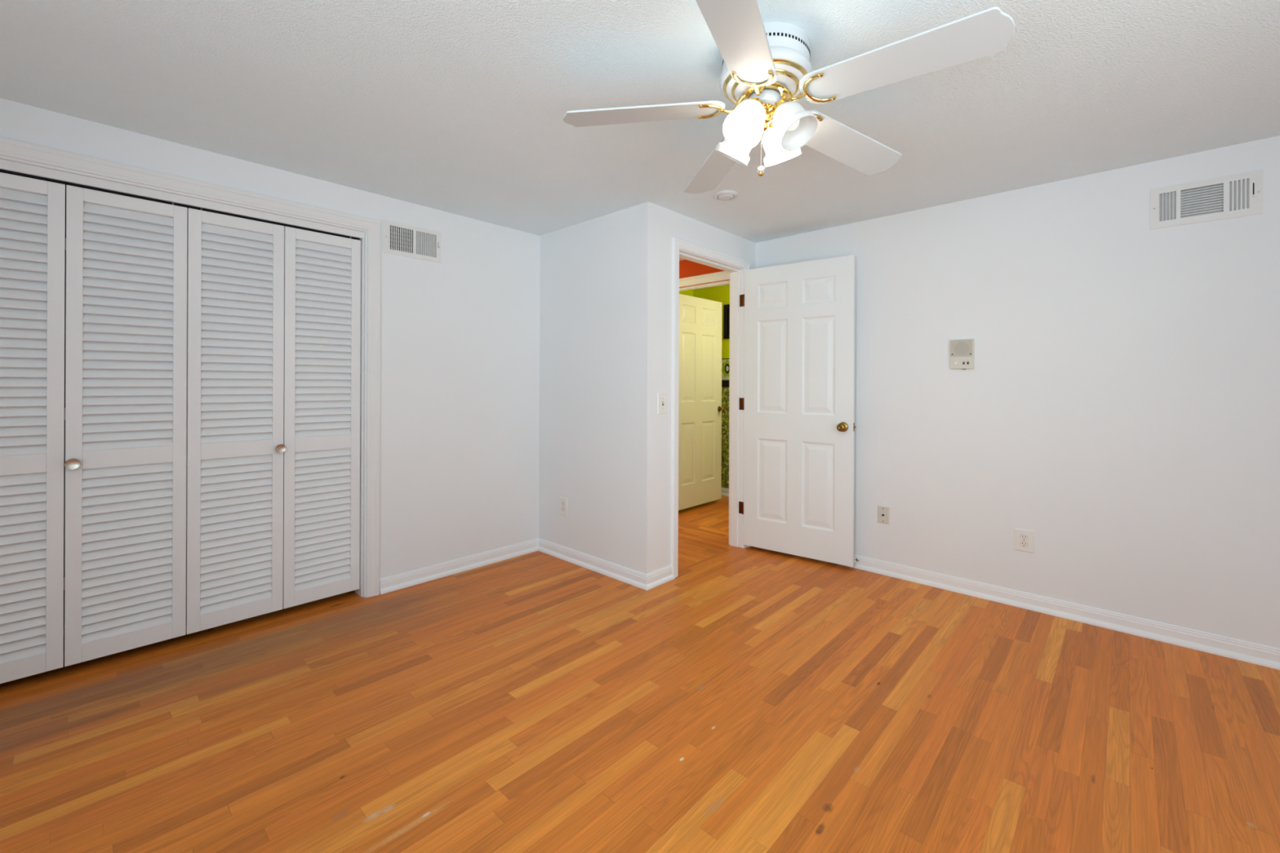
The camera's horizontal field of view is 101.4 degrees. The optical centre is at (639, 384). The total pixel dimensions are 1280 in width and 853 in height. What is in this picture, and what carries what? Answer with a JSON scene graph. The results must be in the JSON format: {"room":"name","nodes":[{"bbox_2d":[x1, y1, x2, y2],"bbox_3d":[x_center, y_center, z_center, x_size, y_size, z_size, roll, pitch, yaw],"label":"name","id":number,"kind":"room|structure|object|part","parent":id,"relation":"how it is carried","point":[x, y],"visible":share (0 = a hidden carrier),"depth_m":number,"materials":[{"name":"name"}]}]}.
{"room":"empty bedroom","nodes":[
{"label":"empty bedroom","id":0,"kind":"room"},
{"bbox_2d":[0,171,355,625],"bbox_3d":[-2.214,0.056,2.899,0.680,2.286,3.370,0,0,43],"label":"wall","id":1,"kind":"structure","parent":0,"point":[0,171],"depth_m":2.60,"materials":[{"name":"white paint"}]},
{"bbox_2d":[0,97,539,597],"bbox_3d":[-1.922,0.057,2.627,0.120,2.286,3.370,0,0,43],"label":"wall","id":2,"kind":"structure","parent":0,"point":[460,334],"depth_m":3.27,"materials":[{"name":"white paint"}]},
{"bbox_2d":[0,172,187,684],"bbox_3d":[-2.345,0.157,2.137,0.068,1.994,0.755,0,0,43],"label":"closet door","id":3,"kind":"structure","parent":2,"relation":"in","point":[123,584],"depth_m":2.19,"materials":[{"name":"white wood"}]},
{"bbox_3d":[-2.483,0.170,2.007,0.034,1.968,0.376,0,0,43],"label":"door panel","id":4,"kind":"part","parent":3,"relation":"part of","materials":[{"name":"white wood"}]},
{"bbox_3d":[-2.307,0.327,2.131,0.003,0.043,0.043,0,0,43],"label":"knob","id":5,"kind":"part","parent":3,"relation":"part of","materials":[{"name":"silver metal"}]},
{"bbox_3d":[-2.224,0.171,2.284,0.034,1.968,0.376,0,0,43],"label":"door panel","id":6,"kind":"part","parent":3,"relation":"part of","materials":[{"name":"white wood"}]},
{"bbox_2d":[0,168,359,239],"bbox_3d":[-2.091,-0.837,2.421,0.032,0.024,1.497,0,0,43],"label":"door track","id":7,"kind":"object","parent":2,"relation":"attached to","point":[1,170],"visible":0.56,"depth_m":2.36,"materials":[{"name":"metal"}]},
{"bbox_2d":[0,156,366,597],"bbox_3d":[-2.105,0.165,2.431,0.119,2.068,1.537,0,0,43],"label":"door frame","id":8,"kind":"structure","parent":2,"relation":"attached to","point":[8,164],"depth_m":2.60,"materials":[{"name":"white wood"}]},
{"bbox_2d":[0,136,381,597],"bbox_3d":[-2.054,0.132,2.384,0.018,2.135,1.672,0,0,43],"label":"trim","id":9,"kind":"structure","parent":2,"relation":"attached to","point":[15,148],"depth_m":2.85,"materials":[{"name":"white wood"}]},
{"bbox_2d":[186,207,360,634],"bbox_3d":[-1.831,0.159,2.687,0.068,1.994,0.743,0,0,43],"label":"closet door","id":10,"kind":"structure","parent":2,"relation":"in","point":[273,311],"depth_m":2.65,"materials":[{"name":"white wood"}]},
{"bbox_3d":[-1.965,0.172,2.561,0.034,1.968,0.376,0,0,43],"label":"door panel","id":11,"kind":"part","parent":10,"relation":"part of","materials":[{"name":"white wood"}]},
{"bbox_3d":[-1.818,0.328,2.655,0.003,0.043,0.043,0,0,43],"label":"knob","id":12,"kind":"part","parent":10,"relation":"part of","materials":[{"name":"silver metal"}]},
{"bbox_3d":[-1.711,0.173,2.834,0.034,1.968,0.364,0,0,43],"label":"door panel","id":13,"kind":"part","parent":10,"relation":"part of","materials":[{"name":"white wood"}]},
{"bbox_2d":[382,219,440,262],"bbox_3d":[-1.374,-0.852,3.158,0.075,0.190,0.345,0,0,43],"label":"air vent","id":14,"kind":"object","parent":2,"relation":"in","point":[398,238],"visible":1,"depth_m":3.14,"materials":[{"name":"white metal"}]},
{"bbox_2d":[379,537,538,594],"bbox_3d":[-1.104,1.162,3.402,0.024,0.083,1.113,0,0,43],"label":"baseboard","id":15,"kind":"structure","parent":2,"relation":"attached to","point":[396,582],"depth_m":3.33,"materials":[{"name":"white wood"}]},
{"bbox_2d":[538,206,633,568],"bbox_3d":[-0.654,0.062,3.830,1.792,2.286,0.120,0,0,43],"label":"wall","id":16,"kind":"structure","parent":0,"point":[586,268],"depth_m":3.45,"materials":[{"name":"white paint"}]},
{"bbox_2d":[559,496,567,516],"bbox_3d":[-0.525,0.846,3.619,0.086,0.125,0.008,0,0,43],"label":"power outlet","id":17,"kind":"object","parent":16,"relation":"attached to","point":[562,500],"visible":1,"depth_m":3.62,"materials":[{"name":"white plastic"}]},
{"bbox_2d":[537,537,646,590],"bbox_3d":[-0.344,1.165,3.438,1.086,0.083,0.024,0,0,43],"label":"baseboard","id":18,"kind":"structure","parent":16,"relation":"attached to","point":[637,579],"depth_m":3.38,"materials":[{"name":"white wood"}]},
{"bbox_2d":[0,495,1279,852],"bbox_3d":[-0.132,1.237,2.798,6.670,0.060,6.070,0,0,43],"label":"floor","id":19,"kind":"structure","parent":0,"point":[749,700],"depth_m":1.84,"materials":[{"name":"brown wood"}]},
{"bbox_2d":[0,0,1279,289],"bbox_3d":[-0.123,-1.119,2.798,6.670,0.080,6.070,0,0,43],"label":"ceiling","id":20,"kind":"structure","parent":0,"point":[457,107],"depth_m":1.94,"materials":[{"name":"white paint"}]},
{"bbox_2d":[714,190,737,200],"bbox_3d":[0.492,-1.065,2.974,0.132,0.024,0.132,0,0,43],"label":"detector","id":21,"kind":"object","parent":20,"relation":"attached to","point":[724,195],"visible":1,"depth_m":2.94,"materials":[{"name":"white plastic"}]},
{"bbox_2d":[562,0,1015,193],"bbox_3d":[0.444,-0.874,1.651,1.210,0.415,1.260,0,0,41],"label":"ceiling fan","id":22,"kind":"object","parent":20,"relation":"hanging from","point":[766,67],"visible":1,"depth_m":1.57,"materials":[{"name":"white wood"}]},
{"bbox_3d":[0.012,-0.888,1.721,0.534,0.006,0.146,-2,9,5],"label":"blade","id":23,"kind":"part","parent":22,"relation":"part of","materials":[{"name":"white wood"}]},
{"bbox_3d":[0.315,-0.870,2.069,0.146,0.006,0.534,-9,-2,-14],"label":"blade","id":24,"kind":"part","parent":22,"relation":"part of","materials":[{"name":"white wood"}]},
{"bbox_3d":[0.325,-0.806,1.759,0.139,0.149,0.122,0,-2,43],"label":"lamp shade","id":25,"kind":"part","parent":22,"relation":"part of","materials":[{"name":"white glass"}]},
{"bbox_3d":[0.250,-0.892,1.326,0.146,0.006,0.534,13,6,22],"label":"blade","id":26,"kind":"part","parent":22,"relation":"part of","materials":[{"name":"white wood"}]},
{"bbox_3d":[0.327,-0.810,1.608,0.122,0.149,0.139,0,-2,43],"label":"lamp shade","id":27,"kind":"part","parent":22,"relation":"part of","materials":[{"name":"white glass"}]},
{"bbox_3d":[0.342,-0.831,1.624,0.055,0.083,0.069,0,-2,43],"label":"bulb","id":28,"kind":"part","parent":22,"relation":"part of","materials":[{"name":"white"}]},
{"bbox_3d":[0.476,-0.801,1.761,0.122,0.149,0.139,0,-2,43],"label":"lamp shade","id":29,"kind":"part","parent":22,"relation":"part of","materials":[{"name":"white glass"}]},
{"bbox_3d":[0.464,-0.827,1.625,0.069,0.083,0.055,0,-2,43],"label":"bulb","id":30,"kind":"part","parent":22,"relation":"part of","materials":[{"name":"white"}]},
{"bbox_3d":[0.478,-0.805,1.610,0.139,0.149,0.122,0,-2,43],"label":"lamp shade","id":31,"kind":"part","parent":22,"relation":"part of","materials":[{"name":"white glass"}]},
{"bbox_3d":[0.740,-0.862,1.888,0.534,0.006,0.146,6,-15,-31],"label":"blade","id":32,"kind":"part","parent":22,"relation":"part of","materials":[{"name":"white wood"}]},
{"bbox_3d":[0.699,-0.876,1.429,0.534,0.007,0.146,5,-10,41],"label":"blade","id":33,"kind":"part","parent":22,"relation":"part of","materials":[{"name":"white wood"}]},
{"bbox_2d":[631,201,755,574],"bbox_3d":[0.422,0.066,3.581,0.120,2.286,1.224,0,0,43],"label":"wall","id":34,"kind":"structure","parent":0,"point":[655,226],"depth_m":3.16,"materials":[{"name":"white paint"}]},
{"bbox_2d":[646,564,674,591],"bbox_3d":[0.123,1.167,3.161,0.024,0.083,0.256,0,0,43],"label":"baseboard","id":35,"kind":"structure","parent":34,"relation":"attached to","point":[655,579],"depth_m":3.16,"materials":[{"name":"white wood"}]},
{"bbox_2d":[657,393,666,413],"bbox_3d":[0.146,0.119,3.185,0.018,0.126,0.087,0,0,43],"label":"light switch","id":36,"kind":"object","parent":34,"relation":"attached to","point":[662,397],"visible":1,"depth_m":3.18,"materials":[{"name":"white plastic"}]},
{"bbox_2d":[671,236,750,578],"bbox_3d":[0.468,0.148,3.619,0.139,2.122,0.891,0,0,43],"label":"door frame","id":37,"kind":"structure","parent":34,"relation":"attached to","point":[736,274],"depth_m":3.87,"materials":[{"name":"white wood"}]},
{"bbox_2d":[738,254,855,567],"bbox_3d":[1.076,0.173,3.644,0.822,2.022,0.163,0,0,37],"label":"door","id":38,"kind":"structure","parent":37,"relation":"attached to","point":[797,405],"depth_m":3.60,"materials":[{"name":"white wood"}]},
{"bbox_3d":[1.316,0.281,3.400,0.064,0.064,0.064,0,0,37],"label":"knob","id":39,"kind":"part","parent":38,"relation":"part of","materials":[{"name":"gold metal"}]},
{"bbox_2d":[679,284,729,358],"bbox_3d":[1.223,0.069,4.736,2.800,2.286,1.195,0,0,43],"label":"wall","id":40,"kind":"structure","parent":0,"point":[720,293],"depth_m":5.72,"materials":[{"name":"green paint"}]},
{"bbox_2d":[721,487,728,497],"bbox_3d":[1.550,1.172,5.090,2.600,0.083,0.024,0,0,43],"label":"baseboard","id":41,"kind":"structure","parent":40,"relation":"attached to","point":[725,491],"depth_m":5.67,"materials":[{"name":"white wood"}]},
{"bbox_2d":[721,386,728,488],"bbox_3d":[1.559,0.582,5.098,2.600,1.097,0.004,0,0,43],"label":"wallpaper","id":42,"kind":"object","parent":40,"relation":"attached to","point":[725,390],"depth_m":5.68},
{"bbox_2d":[721,379,728,386],"bbox_3d":[1.556,-0.004,5.093,2.600,0.076,0.018,0,0,43],"label":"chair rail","id":43,"kind":"object","parent":40,"relation":"attached to","point":[725,383],"depth_m":5.67,"materials":[{"name":"black"}]},
{"bbox_2d":[721,358,729,379],"bbox_3d":[1.561,-0.158,5.097,2.600,0.232,0.006,0,0,43],"label":"wallpaper border","id":44,"kind":"object","parent":40,"relation":"attached to","point":[725,362],"visible":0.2,"depth_m":5.68,"materials":[{"name":"paper"}]},
{"bbox_2d":[723,304,729,338],"bbox_3d":[1.075,-0.673,5.542,0.420,0.370,0.022,0,0,43],"label":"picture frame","id":45,"kind":"object","parent":40,"relation":"attached to","point":[726,307],"visible":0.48,"depth_m":5.65,"materials":[{"name":"black paint"}]},
{"bbox_3d":[1.078,-0.673,5.544,0.360,0.310,0.006,0,0,43],"label":"picture panel","id":46,"kind":"part","parent":45,"relation":"part of","materials":[{"name":"black"}]},
{"bbox_2d":[679,259,729,288],"bbox_3d":[-0.269,0.064,5.232,3.142,2.286,0.115,0,0,43],"label":"wall","id":47,"kind":"structure","parent":0,"point":[687,268],"depth_m":4.47,"materials":[{"name":"orange paint"}]},
{"bbox_2d":[678,293,724,510],"bbox_3d":[0.563,0.168,5.073,0.163,2.004,0.782,0,0,43],"label":"door","id":48,"kind":"structure","parent":47,"relation":"in","point":[700,409],"depth_m":5.07,"materials":[{"name":"white wood"}]},
{"bbox_3d":[0.835,0.253,5.292,0.064,0.058,0.058,0,0,43],"label":"knob","id":49,"kind":"part","parent":48,"relation":"part of","materials":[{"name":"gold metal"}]},
{"bbox_2d":[679,271,729,291],"bbox_3d":[0.535,0.146,4.468,0.912,2.126,0.134,0,0,43],"label":"door frame","id":50,"kind":"structure","parent":47,"relation":"attached to","point":[723,275],"depth_m":4.39,"materials":[{"name":"white wood"}]},
{"bbox_2d":[755,135,1279,648],"bbox_3d":[2.146,0.073,2.932,3.528,2.286,0.180,0,0,43],"label":"wall","id":51,"kind":"structure","parent":0,"point":[1118,406],"depth_m":2.68,"materials":[{"name":"white paint"}]},
{"bbox_2d":[877,505,888,524],"bbox_3d":[1.558,0.838,3.345,0.070,0.108,0.016,0,0,43],"label":"cable wall plate","id":52,"kind":"object","parent":51,"relation":"attached to","point":[882,512],"visible":1,"depth_m":3.34,"materials":[{"name":"beige plastic"}]},
{"bbox_2d":[950,338,974,369],"bbox_3d":[1.876,-0.173,3.044,0.120,0.175,0.025,0,0,43],"label":"intercom","id":53,"kind":"object","parent":51,"relation":"attached to","point":[962,351],"visible":1,"depth_m":3.04,"materials":[{"name":"beige plastic"}]},
{"bbox_3d":[1.871,-0.209,3.043,0.112,0.098,0.003,0,0,43],"label":"speaker panel","id":54,"kind":"part","parent":53,"relation":"part of","materials":[{"name":"white plastic"}]},
{"bbox_2d":[954,342,968,355],"bbox_3d":[1.872,-0.206,3.039,0.075,0.073,0.001,0,0,43],"label":"speaker grille","id":55,"kind":"object","parent":53,"relation":"attached to","point":[960,348],"depth_m":3.04,"materials":[{"name":"white plastic"}]},
{"bbox_2d":[1013,528,1034,553],"bbox_3d":[2.094,0.852,2.849,0.089,0.121,0.008,0,0,43],"label":"power outlet","id":56,"kind":"object","parent":51,"relation":"attached to","point":[1024,540],"visible":1,"depth_m":2.85,"materials":[{"name":"white plastic"}]},
{"bbox_2d":[1020,542,1027,546],"bbox_3d":[2.092,0.872,2.847,0.032,0.026,0.002,0,0,43],"label":"receptacle","id":57,"kind":"object","parent":56,"relation":"attached to","point":[1022,544],"depth_m":2.85,"materials":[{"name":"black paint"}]},
{"bbox_2d":[1020,534,1027,539],"bbox_3d":[2.092,0.833,2.847,0.032,0.026,0.002,0,0,43],"label":"receptacle","id":58,"kind":"object","parent":56,"relation":"attached to","point":[1022,536],"depth_m":2.85,"materials":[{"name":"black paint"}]},
{"bbox_2d":[839,554,1279,670],"bbox_3d":[2.073,1.174,2.857,3.288,0.083,0.024,0,0,43],"label":"baseboard","id":59,"kind":"structure","parent":51,"relation":"attached to","point":[1228,647],"depth_m":2.66,"materials":[{"name":"white wood"}]},
{"bbox_2d":[1150,168,1262,229],"bbox_3d":[2.604,-0.840,2.418,0.351,0.193,0.076,0,0,43],"label":"air vent","id":60,"kind":"object","parent":51,"relation":"in","point":[1239,194],"visible":1,"depth_m":2.39,"materials":[{"name":"white metal"}]}
]}

